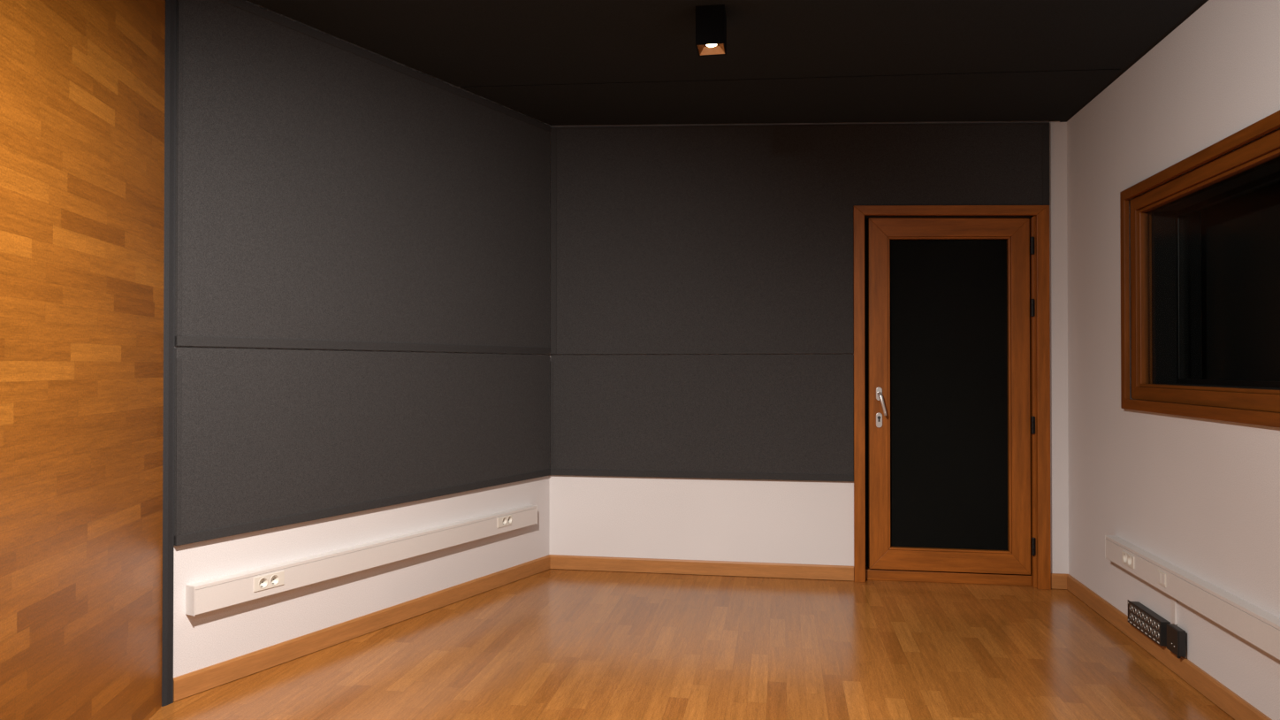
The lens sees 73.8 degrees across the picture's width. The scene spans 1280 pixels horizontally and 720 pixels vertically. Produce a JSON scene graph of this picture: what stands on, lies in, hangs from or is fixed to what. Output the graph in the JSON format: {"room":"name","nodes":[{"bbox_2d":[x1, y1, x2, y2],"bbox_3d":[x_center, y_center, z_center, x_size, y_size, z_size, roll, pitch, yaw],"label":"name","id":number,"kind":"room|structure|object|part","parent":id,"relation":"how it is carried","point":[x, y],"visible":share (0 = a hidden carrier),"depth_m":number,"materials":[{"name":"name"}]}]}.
{"room":"studio","nodes":[
{"label":"studio","id":0,"kind":"room"},
{"bbox_2d":[0,0,165,719],"bbox_3d":[-1.380,-0.154,0.722,0.120,2.720,4.651,0,0,-9],"label":"wall","id":1,"kind":"structure","parent":0,"point":[82,81],"depth_m":2.43,"materials":[{"name":"brown wood"}]},
{"bbox_2d":[161,0,175,706],"bbox_3d":[-1.727,-0.115,3.056,0.109,2.680,0.109,0,0,9],"label":"trim","id":2,"kind":"structure","parent":1,"relation":"attached to","point":[170,60],"depth_m":3.04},
{"bbox_2d":[173,0,549,677],"bbox_3d":[-1.168,-0.126,4.103,0.120,2.720,2.345,0,-1,29],"label":"wall","id":3,"kind":"structure","parent":0,"point":[209,638],"depth_m":3.72,"materials":[{"name":"white paint"}]},
{"bbox_2d":[185,504,537,616],"bbox_3d":[-1.120,0.880,4.001,0.055,0.108,2.081,0,-1,29],"label":"cable trunking","id":4,"kind":"object","parent":3,"relation":"attached to","point":[201,597],"visible":1,"depth_m":3.67,"materials":[{"name":"white plastic"}]},
{"bbox_3d":[-1.457,0.869,3.354,0.004,0.055,0.136,0,-1,29],"label":"socket plate","id":5,"kind":"part","parent":4,"relation":"part of","materials":[{"name":"white plastic"}]},
{"bbox_3d":[-0.735,0.875,4.636,0.004,0.055,0.122,0,-1,29],"label":"socket plate","id":6,"kind":"part","parent":4,"relation":"part of","materials":[{"name":"white plastic"}]},
{"bbox_2d":[173,554,550,700],"bbox_3d":[-1.106,1.191,4.067,0.013,0.080,2.315,0,-1,29],"label":"baseboard","id":7,"kind":"structure","parent":3,"relation":"attached to","point":[202,679],"depth_m":3.70,"materials":[{"name":"brown wood"}]},
{"bbox_2d":[174,347,550,545],"bbox_3d":[-1.105,0.319,4.064,0.024,0.711,2.299,0,-1,29],"label":"acoustic panel","id":8,"kind":"object","parent":3,"relation":"attached to","point":[264,438],"visible":1,"depth_m":3.69,"materials":[{"name":"grey fabric"}]},
{"bbox_2d":[175,0,550,354],"bbox_3d":[-1.105,-0.720,4.073,0.024,1.356,2.299,0,-1,29],"label":"acoustic panel","id":9,"kind":"object","parent":3,"relation":"attached to","point":[331,193],"visible":1,"depth_m":3.71,"materials":[{"name":"grey fabric"}]},
{"bbox_2d":[149,568,1234,719],"bbox_3d":[-0.044,1.265,1.790,4.345,0.100,6.938,0,0,9],"label":"floor","id":10,"kind":"structure","parent":0,"point":[551,643],"depth_m":3.47,"materials":[{"name":"brown wood"}]},
{"bbox_2d":[246,0,1202,125],"bbox_3d":[-0.051,-1.379,1.645,3.660,0.126,6.608,0,0,9],"label":"ceiling","id":11,"kind":"structure","parent":0,"point":[550,62],"depth_m":3.74,"materials":[{"name":"black paint"}]},
{"bbox_2d":[695,4,726,56],"bbox_3d":[0.277,-1.277,3.310,0.110,0.149,0.120,0,0,9],"label":"ceiling spotlight","id":12,"kind":"object","parent":11,"relation":"attached to","point":[711,20],"visible":1,"depth_m":3.25,"materials":[{"name":"black metal"}]},
{"bbox_2d":[549,120,1068,573],"bbox_3d":[0.726,-0.119,4.947,3.247,2.720,0.120,0,0,9],"label":"wall","id":13,"kind":"structure","parent":0,"point":[803,521],"depth_m":4.90,"materials":[{"name":"white paint"}]},
{"bbox_2d":[549,554,853,580],"bbox_3d":[0.331,1.198,4.934,1.763,0.080,0.013,0,0,9],"label":"baseboard","id":14,"kind":"structure","parent":13,"relation":"attached to","point":[653,565],"depth_m":4.92,"materials":[{"name":"brown wood"}]},
{"bbox_2d":[550,354,853,480],"bbox_3d":[0.335,0.326,4.934,1.753,0.712,0.024,0,0,9],"label":"acoustic panel","id":15,"kind":"object","parent":13,"relation":"attached to","point":[733,416],"visible":1,"depth_m":4.92,"materials":[{"name":"grey fabric"}]},
{"bbox_2d":[550,121,1049,354],"bbox_3d":[0.846,-0.713,4.858,2.789,1.354,0.024,0,0,9],"label":"acoustic panel","id":16,"kind":"object","parent":13,"relation":"attached to","point":[725,239],"visible":1,"depth_m":4.90,"materials":[{"name":"grey fabric"}]},
{"bbox_2d":[853,205,1051,589],"bbox_3d":[1.718,0.186,4.755,1.031,2.106,0.151,0,0,9],"label":"door","id":17,"kind":"structure","parent":13,"relation":"in","point":[959,300],"depth_m":4.76,"materials":[{"name":"brown wood"}]},
{"bbox_3d":[1.230,0.187,4.786,0.059,2.105,0.031,0,0,9],"label":"casing","id":18,"kind":"part","parent":17,"relation":"part of","materials":[{"name":"brown wood"}]},
{"bbox_3d":[1.343,0.338,4.793,0.034,0.084,0.007,0,0,9],"label":"lock plate","id":19,"kind":"part","parent":17,"relation":"part of","materials":[{"name":"silver metal"}]},
{"bbox_3d":[1.343,0.190,4.794,0.033,0.076,0.009,0,0,9],"label":"handle plate","id":20,"kind":"part","parent":17,"relation":"part of","materials":[{"name":"silver metal"}]},
{"bbox_3d":[1.353,0.245,4.764,0.048,0.138,0.051,0,0,9],"label":"lever handle","id":21,"kind":"part","parent":17,"relation":"part of","materials":[{"name":"silver metal"}]},
{"bbox_3d":[1.719,-0.740,4.774,0.853,0.122,0.059,0,0,9],"label":"rail","id":22,"kind":"part","parent":17,"relation":"part of","materials":[{"name":"brown wood"}]},
{"bbox_3d":[1.719,1.119,4.758,0.853,0.109,0.059,0,0,9],"label":"rail","id":23,"kind":"part","parent":17,"relation":"part of","materials":[{"name":"brown wood"}]},
{"bbox_3d":[1.710,-0.827,4.715,1.029,0.080,0.031,0,0,9],"label":"casing","id":24,"kind":"part","parent":17,"relation":"part of","materials":[{"name":"brown wood"}]},
{"bbox_3d":[2.187,0.201,4.628,0.064,2.075,0.031,0,0,9],"label":"casing","id":25,"kind":"part","parent":17,"relation":"part of","materials":[{"name":"brown wood"}]},
{"bbox_2d":[1051,572,1066,588],"bbox_3d":[2.270,1.196,4.614,0.093,0.080,0.013,0,0,9],"label":"baseboard","id":26,"kind":"structure","parent":13,"relation":"attached to","point":[1058,580],"depth_m":4.61,"materials":[{"name":"brown wood"}]},
{"bbox_2d":[1066,0,1279,719],"bbox_3d":[1.937,-0.148,1.384,0.300,2.720,6.758,0,0,9],"label":"wall","id":27,"kind":"structure","parent":0,"point":[1200,496],"depth_m":3.42,"materials":[{"name":"white paint"}]},
{"bbox_2d":[1059,0,1208,121],"bbox_3d":[1.762,-1.329,1.362,0.034,0.016,6.638,0,0,9],"label":"trim","id":28,"kind":"structure","parent":27,"relation":"attached to","point":[1202,2],"depth_m":3.65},
{"bbox_2d":[1127,599,1170,646],"bbox_3d":[2.125,1.097,3.573,0.042,0.097,0.330,0,0,9],"label":"box","id":29,"kind":"object","parent":27,"relation":"attached to","point":[1146,620],"visible":1,"depth_m":3.53,"materials":[{"name":"black metal"}]},
{"bbox_2d":[1066,573,1272,719],"bbox_3d":[1.772,1.168,1.340,0.013,0.080,6.635,0,0,9],"label":"baseboard","id":30,"kind":"structure","parent":27,"relation":"attached to","point":[1238,708],"depth_m":3.33,"materials":[{"name":"brown wood"}]},
{"bbox_2d":[1166,623,1185,657],"bbox_3d":[2.076,1.090,3.305,0.032,0.108,0.095,0,0,9],"label":"junction box","id":31,"kind":"object","parent":27,"relation":"attached to","point":[1176,636],"visible":1,"depth_m":3.28,"materials":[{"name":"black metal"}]},
{"bbox_2d":[1104,534,1279,659],"bbox_3d":[1.887,0.914,2.153,0.051,0.227,3.676,0,0,9],"label":"cable trunking","id":32,"kind":"object","parent":27,"relation":"attached to","point":[1252,623],"visible":1,"depth_m":3.09,"materials":[{"name":"white plastic"}]},
{"bbox_3d":[2.120,0.867,3.705,0.004,0.054,0.125,0,0,9],"label":"socket plate","id":33,"kind":"part","parent":32,"relation":"part of","materials":[{"name":"white plastic"}]},
{"bbox_3d":[2.066,0.864,3.378,0.003,0.054,0.072,0,0,9],"label":"data socket plate","id":34,"kind":"part","parent":32,"relation":"part of","materials":[{"name":"white plastic"}]},
{"bbox_2d":[1120,110,1279,427],"bbox_3d":[2.196,-0.277,2.969,0.342,0.977,1.728,0,0,9],"label":"window","id":35,"kind":"structure","parent":27,"relation":"in","point":[1233,295],"depth_m":3.51,"materials":[{"name":"brown wood"}]},
{"bbox_3d":[2.175,-0.270,3.825,0.021,0.975,0.045,0,0,9],"label":"casing","id":36,"kind":"part","parent":35,"relation":"part of","materials":[{"name":"brown wood"}]},
{"bbox_3d":[2.215,-0.270,3.768,0.066,0.885,0.055,0,0,9],"label":"sash","id":37,"kind":"part","parent":35,"relation":"part of","materials":[{"name":"brown wood"}]},
{"bbox_3d":[2.343,-0.270,3.747,0.185,0.915,0.085,0,0,9],"label":"frame","id":38,"kind":"part","parent":35,"relation":"part of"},
{"bbox_3d":[2.347,-0.271,3.692,0.040,0.746,0.022,0,0,9],"label":"sash","id":39,"kind":"part","parent":35,"relation":"part of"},
{"bbox_3d":[2.038,-0.743,2.998,0.021,0.045,1.726,0,0,9],"label":"casing","id":40,"kind":"part","parent":35,"relation":"part of","materials":[{"name":"brown wood"}]},
{"bbox_3d":[2.038,0.189,2.991,0.021,0.045,1.726,0,0,9],"label":"casing","id":41,"kind":"part","parent":35,"relation":"part of","materials":[{"name":"brown wood"}]},
{"bbox_3d":[2.086,-0.693,2.991,0.066,0.055,1.636,0,0,9],"label":"sash","id":42,"kind":"part","parent":35,"relation":"part of","materials":[{"name":"brown wood"}]},
{"bbox_3d":[2.086,0.139,2.984,0.066,0.055,1.636,0,0,9],"label":"sash","id":43,"kind":"part","parent":35,"relation":"part of","materials":[{"name":"brown wood"}]},
{"bbox_3d":[2.215,0.139,2.962,0.185,0.085,1.667,0,0,9],"label":"frame","id":44,"kind":"part","parent":35,"relation":"part of","materials":[{"name":"brown wood"}]},
{"bbox_3d":[2.215,-0.693,2.969,0.185,0.085,1.667,0,0,9],"label":"frame","id":45,"kind":"part","parent":35,"relation":"part of","materials":[{"name":"brown wood"}]},
{"bbox_3d":[2.227,-0.639,2.967,0.040,0.022,1.496,0,0,9],"label":"sash","id":46,"kind":"part","parent":35,"relation":"part of","materials":[{"name":"brown wood"}]},
{"bbox_3d":[2.227,0.086,2.961,0.040,0.022,1.496,0,0,9],"label":"sash","id":47,"kind":"part","parent":35,"relation":"part of","materials":[{"name":"brown wood"}]},
{"label":"outside","id":48,"kind":"structure","parent":0,"visible":0},
{"bbox_2d":[864,215,1033,566],"bbox_3d":[1.736,0.140,4.860,1.075,2.200,0.039,0,0,9],"label":"door frame","id":49,"kind":"structure","parent":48,"point":[865,221],"depth_m":4.91,"materials":[{"name":"brown wood"}]}
]}

